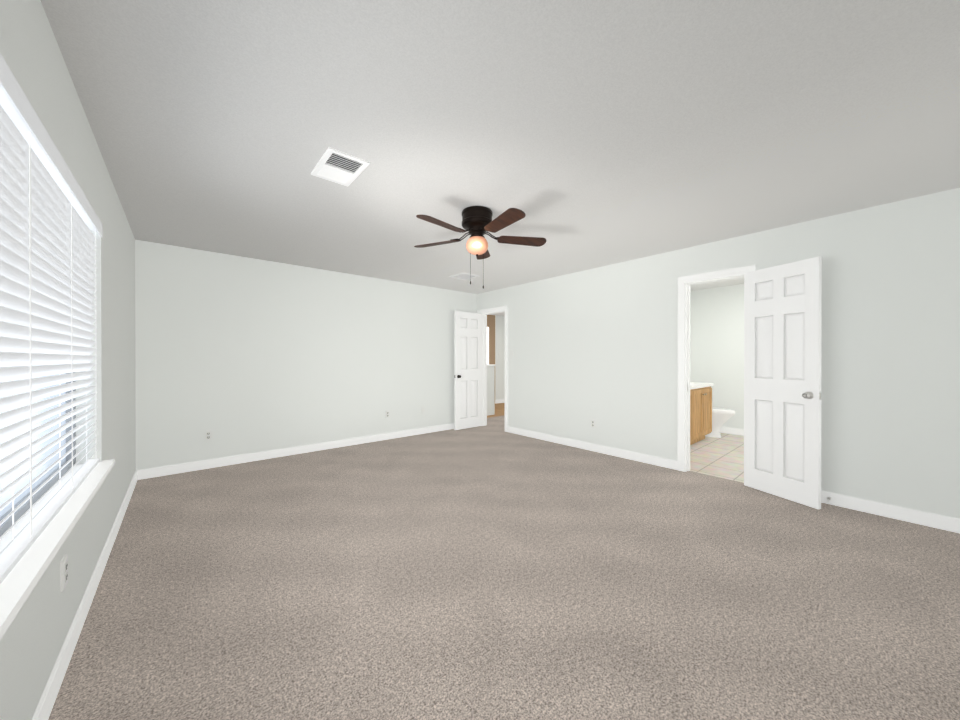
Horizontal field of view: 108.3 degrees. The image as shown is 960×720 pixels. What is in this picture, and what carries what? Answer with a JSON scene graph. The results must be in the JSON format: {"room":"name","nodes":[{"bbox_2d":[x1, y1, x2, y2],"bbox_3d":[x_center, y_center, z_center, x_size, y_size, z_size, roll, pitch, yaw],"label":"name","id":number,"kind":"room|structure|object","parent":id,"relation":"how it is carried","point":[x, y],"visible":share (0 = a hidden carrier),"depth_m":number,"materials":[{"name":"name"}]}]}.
{"room":"empty bedroom","nodes":[
{"label":"empty bedroom","id":0,"kind":"room"},
{"bbox_2d":[0,0,135,719],"bbox_3d":[-1.723,0.005,1.320,0.170,2.440,5.648,0,0,-41],"label":"wall","id":1,"kind":"structure","parent":0,"point":[32,640],"depth_m":1.63,"materials":[{"name":"paint"}]},
{"bbox_2d":[0,364,75,536],"bbox_3d":[-1.530,-0.094,1.026,0.060,1.400,2.450,0,0,-41],"label":"window","id":2,"kind":"structure","parent":1,"relation":"in","point":[6,525],"depth_m":1.50,"materials":[{"name":"white glass"}]},
{"bbox_2d":[0,54,101,583],"bbox_3d":[-1.452,-0.098,1.093,0.068,1.390,2.442,0,0,-41],"label":"window blinds","id":3,"kind":"object","parent":1,"relation":"attached to","point":[49,220],"visible":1,"depth_m":1.24,"materials":[{"name":"white plastic"}]},
{"bbox_2d":[0,459,114,639],"bbox_3d":[-1.450,0.618,1.096,0.150,0.034,2.510,0,0,-41],"label":"window sill","id":4,"kind":"structure","parent":1,"relation":"attached to","point":[20,581],"depth_m":1.15,"materials":[{"name":"white wood"}]},
{"bbox_2d":[60,554,67,591],"bbox_3d":[-1.651,0.845,1.378,0.011,0.115,0.070,0,0,-41],"label":"electrical outlet","id":5,"kind":"object","parent":1,"relation":"attached to","point":[63,571],"visible":0.98,"depth_m":1.37,"materials":[{"name":"white plastic"}]},
{"bbox_2d":[32,470,139,719],"bbox_3d":[-1.653,1.175,1.383,0.013,0.100,5.648,0,0,-41],"label":"baseboard","id":6,"kind":"structure","parent":1,"relation":"attached to","point":[74,631],"depth_m":1.51,"materials":[{"name":"white wood"}]},
{"bbox_2d":[135,240,476,469],"bbox_3d":[-1.819,-0.004,5.039,4.769,2.440,0.120,0,0,-41],"label":"wall","id":7,"kind":"structure","parent":0,"point":[237,355],"depth_m":4.32,"materials":[{"name":"paint"}]},
{"bbox_2d":[204,430,211,440],"bbox_3d":[-3.053,0.849,3.895,0.070,0.115,0.011,0,0,-41],"label":"electrical outlet","id":8,"kind":"object","parent":7,"relation":"attached to","point":[207,435],"visible":1,"depth_m":3.89,"materials":[{"name":"white plastic"}]},
{"bbox_2d":[140,423,453,479],"bbox_3d":[-1.755,1.166,4.992,4.499,0.100,0.038,0,0,-41],"label":"baseboard","id":9,"kind":"structure","parent":7,"relation":"attached to","point":[237,459],"depth_m":4.33,"materials":[{"name":"white wood"}]},
{"bbox_2d":[385,410,389,417],"bbox_3d":[-1.414,0.830,5.302,0.070,0.115,0.011,0,0,-41],"label":"electrical outlet","id":10,"kind":"object","parent":7,"relation":"attached to","point":[387,413],"visible":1,"depth_m":5.30,"materials":[{"name":"white plastic"}]},
{"bbox_2d":[487,364,495,415],"bbox_3d":[-0.074,0.655,7.424,0.983,1.110,0.160,0,0,-41],"label":"wall","id":11,"kind":"structure","parent":0,"point":[491,368],"depth_m":7.63,"materials":[{"name":"paint"}]},
{"bbox_2d":[487,403,504,417],"bbox_3d":[0.303,1.238,8.514,3.093,0.060,1.720,0,0,-41],"label":"floor","id":12,"kind":"structure","parent":0,"point":[499,409],"depth_m":8.29,"materials":[{"name":"brown wood"}]},
{"bbox_2d":[487,315,504,399],"bbox_3d":[-0.233,-0.014,9.085,2.910,2.440,0.150,0,0,-41],"label":"wall","id":13,"kind":"structure","parent":0,"point":[495,362],"depth_m":9.65,"materials":[{"name":"paint"}]},
{"bbox_2d":[495,399,504,402],"bbox_3d":[0.651,1.155,9.778,0.612,0.100,0.013,0,0,-41],"label":"baseboard","id":14,"kind":"structure","parent":13,"relation":"attached to","point":[501,400],"depth_m":9.70,"materials":[{"name":"white wood"}]},
{"bbox_2d":[41,0,959,315],"bbox_3d":[0.542,-1.263,4.614,7.802,0.080,7.940,0,0,-41],"label":"ceiling","id":15,"kind":"structure","parent":0,"point":[585,134],"depth_m":1.76,"materials":[{"name":"paint"}]},
{"bbox_2d":[311,147,369,185],"bbox_3d":[-0.891,-1.211,2.197,0.240,0.012,0.370,0,0,-41],"label":"ceiling vent","id":16,"kind":"object","parent":15,"relation":"in","point":[339,167],"visible":1,"depth_m":2.18,"materials":[{"name":"white"}]},
{"bbox_2d":[449,272,479,279],"bbox_3d":[-0.231,-1.218,5.071,0.320,0.012,0.340,0,0,-41],"label":"ceiling vent","id":17,"kind":"object","parent":15,"relation":"in","point":[463,276],"visible":1,"depth_m":5.05,"materials":[{"name":"white"}]},
{"bbox_2d":[414,206,545,288],"bbox_3d":[-0.033,-0.905,2.816,1.132,0.628,1.141,0,0,-41],"label":"fan","id":18,"kind":"object","parent":15,"relation":"hanging from","point":[477,222],"visible":1,"depth_m":2.77,"materials":[{"name":"brown wood"}]},
{"bbox_2d":[48,415,959,719],"bbox_3d":[1.103,1.249,3.968,7.802,0.060,6.220,0,0,-41],"label":"floor","id":19,"kind":"structure","parent":0,"point":[492,569],"depth_m":1.79,"materials":[{"name":"grey carpet"}]},
{"bbox_2d":[690,432,743,482],"bbox_3d":[3.613,1.247,4.389,2.743,0.061,2.790,0,0,-41],"label":"floor","id":20,"kind":"structure","parent":0,"point":[722,456],"depth_m":4.33,"materials":[{"name":"beige tile"}]},
{"bbox_2d":[690,386,711,444],"bbox_3d":[2.755,0.806,4.949,1.653,0.820,0.570,0,0,-41],"label":"bathroom vanity","id":21,"kind":"object","parent":20,"relation":"on","point":[700,411],"depth_m":4.97,"materials":[{"name":"brown wood"}]},
{"bbox_2d":[690,382,713,389],"bbox_3d":[2.750,0.376,4.954,1.682,0.040,0.554,0,0,-41],"label":"countertop","id":22,"kind":"structure","parent":21,"relation":"on","point":[692,384],"depth_m":5.05,"materials":[{"name":"white stone"}]},
{"bbox_2d":[705,407,734,436],"bbox_3d":[3.663,0.825,5.591,0.426,0.780,0.756,0,0,-41],"label":"toilet","id":23,"kind":"object","parent":20,"relation":"on","point":[721,417],"visible":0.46,"depth_m":5.39,"materials":[{"name":"white ceramic"}]},
{"bbox_2d":[690,284,743,428],"bbox_3d":[4.608,-0.004,5.241,0.120,2.440,2.790,0,0,-41],"label":"wall","id":24,"kind":"structure","parent":0,"point":[717,336],"depth_m":5.81,"materials":[{"name":"paint"}]},
{"bbox_2d":[719,427,743,434],"bbox_3d":[4.564,1.166,5.192,0.015,0.100,2.490,0,0,-41],"label":"baseboard","id":25,"kind":"structure","parent":24,"relation":"attached to","point":[728,430],"depth_m":5.68,"materials":[{"name":"white wood"}]},
{"bbox_2d":[477,188,959,518],"bbox_3d":[1.824,-0.002,4.365,0.120,2.440,5.648,0,0,-41],"label":"wall","id":26,"kind":"structure","parent":0,"point":[599,345],"depth_m":2.92,"materials":[{"name":"paint"}]},
{"bbox_2d":[454,311,481,429],"bbox_3d":[-0.199,0.178,6.141,0.612,2.046,0.151,0,0,-41],"label":"entry door","id":27,"kind":"structure","parent":26,"relation":"in","point":[467,369],"depth_m":6.11,"materials":[{"name":"white wood"}]},
{"bbox_2d":[507,426,677,469],"bbox_3d":[1.329,1.166,4.841,0.013,0.100,2.646,0,0,-41],"label":"baseboard","id":28,"kind":"structure","parent":26,"relation":"attached to","point":[663,462],"depth_m":4.53,"materials":[{"name":"white wood"}]},
{"bbox_2d":[591,419,595,427],"bbox_3d":[1.510,0.852,4.632,0.011,0.115,0.070,0,0,-41],"label":"electrical outlet","id":29,"kind":"object","parent":26,"relation":"attached to","point":[593,423],"visible":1,"depth_m":4.62,"materials":[{"name":"white plastic"}]},
{"bbox_2d":[478,264,830,501],"bbox_3d":[1.492,0.151,4.689,0.233,2.132,4.593,0,0,-41],"label":"door frame","id":30,"kind":"structure","parent":26,"relation":"attached to","point":[685,283],"depth_m":3.80,"materials":[{"name":"white wood"}]},
{"bbox_2d":[744,256,821,508],"bbox_3d":[2.649,0.186,3.069,0.286,2.046,0.548,0,0,-41],"label":"bathroom door","id":31,"kind":"structure","parent":26,"relation":"in","point":[782,368],"depth_m":3.03,"materials":[{"name":"white wood"}]},
{"bbox_2d":[821,490,959,532],"bbox_3d":[3.115,1.171,2.761,0.013,0.100,1.468,0,0,-41],"label":"baseboard","id":32,"kind":"structure","parent":26,"relation":"attached to","point":[933,520],"depth_m":2.67,"materials":[{"name":"white wood"}]}
]}

